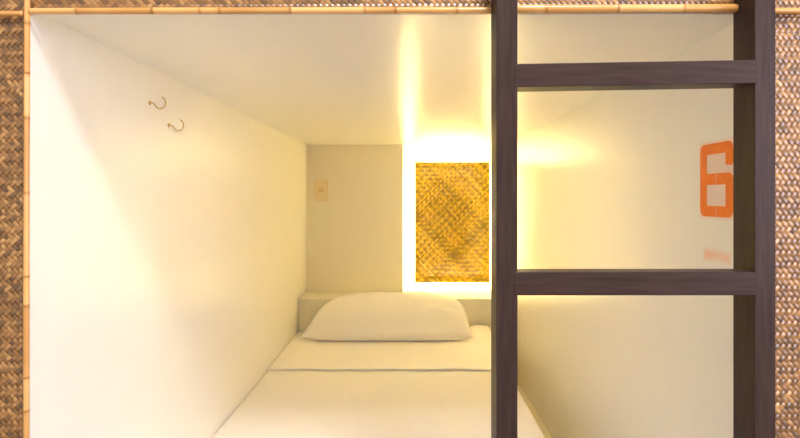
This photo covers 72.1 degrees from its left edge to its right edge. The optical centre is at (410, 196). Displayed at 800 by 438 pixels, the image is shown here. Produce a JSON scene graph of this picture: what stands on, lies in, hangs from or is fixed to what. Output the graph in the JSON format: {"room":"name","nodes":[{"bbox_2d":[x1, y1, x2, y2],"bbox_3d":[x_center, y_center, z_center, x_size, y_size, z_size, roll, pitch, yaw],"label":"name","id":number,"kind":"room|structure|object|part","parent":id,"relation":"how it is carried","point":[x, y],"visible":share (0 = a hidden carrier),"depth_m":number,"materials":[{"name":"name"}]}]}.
{"room":"dormitory","nodes":[
{"label":"dormitory","id":0,"kind":"room"},
{"bbox_2d":[9,0,305,437],"bbox_3d":[-0.549,0.477,1.889,0.030,1.546,2.237,0,0,0],"label":"wall","id":1,"kind":"structure","parent":0,"point":[167,266],"depth_m":1.10,"materials":[{"name":"white paint"}]},
{"bbox_2d":[148,97,165,108],"bbox_3d":[-0.517,-0.192,1.121,0.035,0.026,0.009,0,0,0],"label":"hook","id":2,"kind":"object","parent":1,"relation":"attached to","point":[149,102],"visible":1,"depth_m":1.12,"materials":[{"name":"gold metal"}]},
{"bbox_2d":[168,119,183,130],"bbox_3d":[-0.517,-0.158,1.209,0.035,0.026,0.009,0,0,0],"label":"hook","id":3,"kind":"object","parent":1,"relation":"attached to","point":[169,125],"visible":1,"depth_m":1.21,"materials":[{"name":"gold metal"}]},
{"bbox_2d":[306,145,402,291],"bbox_3d":[-0.287,0.108,2.889,0.493,0.750,0.177,0,0,0],"label":"wall partition","id":4,"kind":"structure","parent":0,"point":[354,238],"depth_m":2.80,"materials":[{"name":"white paint"}]},
{"bbox_2d":[314,179,327,200],"bbox_3d":[-0.458,-0.034,2.794,0.068,0.112,0.012,0,0,0],"label":"light switch","id":5,"kind":"object","parent":4,"relation":"attached to","point":[320,185],"visible":1,"depth_m":2.79,"materials":[{"name":"beige plastic"}]},
{"bbox_3d":[-0.458,-0.034,2.792,0.034,0.064,0.003,0,0,0],"label":"switch frame","id":6,"kind":"part","parent":5,"relation":"part of","materials":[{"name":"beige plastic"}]},
{"bbox_2d":[30,0,732,147],"bbox_3d":[-0.020,-0.281,1.873,1.028,0.030,2.207,0,0,0],"label":"ceiling","id":7,"kind":"structure","parent":0,"point":[409,83],"depth_m":1.07,"materials":[{"name":"white paint"}]},
{"bbox_2d":[0,0,799,437],"bbox_3d":[0.025,0.050,0.778,2.250,2.400,0.024,0,0,0],"label":"wall","id":8,"kind":"structure","parent":0,"point":[788,391],"depth_m":0.77,"materials":[{"name":"brown wicker"}]},
{"bbox_2d":[0,11,23,15],"bbox_3d":[-0.743,-0.253,0.758,0.414,0.008,0.008,0,0,0],"label":"trim","id":9,"kind":"structure","parent":8,"relation":"attached to","point":[2,13],"depth_m":0.76,"materials":[{"name":"brown wood"}]},
{"bbox_2d":[23,0,30,437],"bbox_3d":[-0.531,0.200,0.758,0.009,1.500,0.008,0,0,-30],"label":"trim","id":10,"kind":"structure","parent":8,"relation":"attached to","point":[26,174],"depth_m":0.76,"materials":[{"name":"brown wood"}]},
{"bbox_2d":[28,7,491,14],"bbox_3d":[-0.208,-0.258,0.759,0.637,0.011,0.010,0,0,0],"label":"trim","id":11,"kind":"structure","parent":8,"relation":"attached to","point":[138,10],"depth_m":0.76,"materials":[{"name":"brown wood"}]},
{"bbox_2d":[30,13,732,18],"bbox_3d":[-0.020,-0.261,0.780,1.028,0.010,0.020,0,0,0],"label":"trim","id":12,"kind":"structure","parent":8,"relation":"attached to","point":[424,15],"depth_m":0.78,"materials":[{"name":"white bamboo cane"}]},
{"bbox_2d":[517,4,738,13],"bbox_3d":[0.295,-0.260,0.759,0.310,0.012,0.012,0,0,0],"label":"trim","id":13,"kind":"structure","parent":8,"relation":"attached to","point":[531,8],"depth_m":0.75,"materials":[{"name":"brown wood"}]},
{"bbox_2d":[775,8,799,13],"bbox_3d":[0.715,-0.257,0.759,0.471,0.009,0.009,0,0,0],"label":"trim","id":14,"kind":"structure","parent":8,"relation":"attached to","point":[777,10],"depth_m":0.76,"materials":[{"name":"brown wood"}]},
{"bbox_2d":[403,148,490,285],"bbox_3d":[-0.020,0.477,2.992,1.028,1.546,0.030,0,0,0],"label":"wall","id":15,"kind":"structure","parent":0,"point":[410,155],"depth_m":2.98,"materials":[{"name":"white paint"}]},
{"bbox_2d":[415,162,489,282],"bbox_3d":[0.218,0.134,2.938,0.394,0.638,0.078,0,0,0],"label":"woven wall panel","id":16,"kind":"object","parent":15,"relation":"attached to","point":[434,205],"visible":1,"depth_m":2.90,"materials":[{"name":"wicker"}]},
{"bbox_2d":[517,2,783,437],"bbox_3d":[0.508,0.477,1.889,0.030,1.546,2.237,0,0,0],"label":"wall","id":17,"kind":"structure","parent":0,"point":[612,181],"depth_m":1.22,"materials":[{"name":"white paint"}]},
{"bbox_2d":[700,141,732,217],"bbox_3d":[0.493,-0.028,0.888,0.001,0.120,0.095,0,0,0],"label":"painted number","id":18,"kind":"object","parent":17,"relation":"attached to","point":[726,147],"visible":0.92,"depth_m":0.88,"materials":[{"name":"orange paint"}]},
{"bbox_3d":[0.000,1.275,0.512,4.800,0.050,5.500,0,0,0],"label":"floor","id":19,"kind":"structure","parent":0,"visible":0},
{"bbox_2d":[299,286,490,331],"bbox_3d":[-0.020,0.867,2.788,1.026,0.767,0.376,0,0,0],"label":"ledge","id":20,"kind":"object","parent":19,"relation":"on","point":[476,300],"visible":0.17,"depth_m":2.60,"materials":[{"name":"white paint"}]},
{"bbox_2d":[517,379,551,437],"bbox_3d":[-0.020,1.045,1.696,1.026,0.410,1.807,0,0,0],"label":"platform","id":21,"kind":"object","parent":19,"relation":"on","point":[534,413],"visible":0.02,"depth_m":2.14,"materials":[{"name":"beige wood"}]},
{"bbox_3d":[-0.087,0.745,1.701,0.878,0.191,1.791,0,0,0],"label":"mattress","id":22,"kind":"object","parent":21,"relation":"on","visible":0},
{"bbox_2d":[212,325,544,437],"bbox_3d":[-0.080,0.663,1.697,0.908,0.124,1.780,0,0,0],"label":"bed","id":23,"kind":"object","parent":22,"relation":"on","point":[314,388],"visible":0.81,"depth_m":1.78,"materials":[{"name":"white fabric"}]},
{"bbox_2d":[299,292,473,340],"bbox_3d":[-0.107,0.534,2.478,0.768,0.196,0.190,0,0,0],"label":"pillow","id":24,"kind":"object","parent":23,"relation":"on","point":[366,316],"visible":1,"depth_m":2.41,"materials":[{"name":"white fabric"}]},
{"bbox_2d":[491,0,774,437],"bbox_3d":[0.295,0.075,0.744,0.366,2.350,0.050,0,0,0],"label":"ladder","id":25,"kind":"object","parent":19,"relation":"on","point":[750,74],"visible":1,"depth_m":0.72,"materials":[{"name":"brown wood"}]},
{"bbox_3d":[0.126,0.075,0.745,0.028,2.350,0.049,0,0,0],"label":"post","id":26,"kind":"part","parent":25,"relation":"part of","materials":[{"name":"brown wood"}]},
{"bbox_3d":[0.465,0.075,0.745,0.027,2.350,0.049,0,0,0],"label":"post","id":27,"kind":"part","parent":25,"relation":"part of","materials":[{"name":"brown wood"}]}
]}

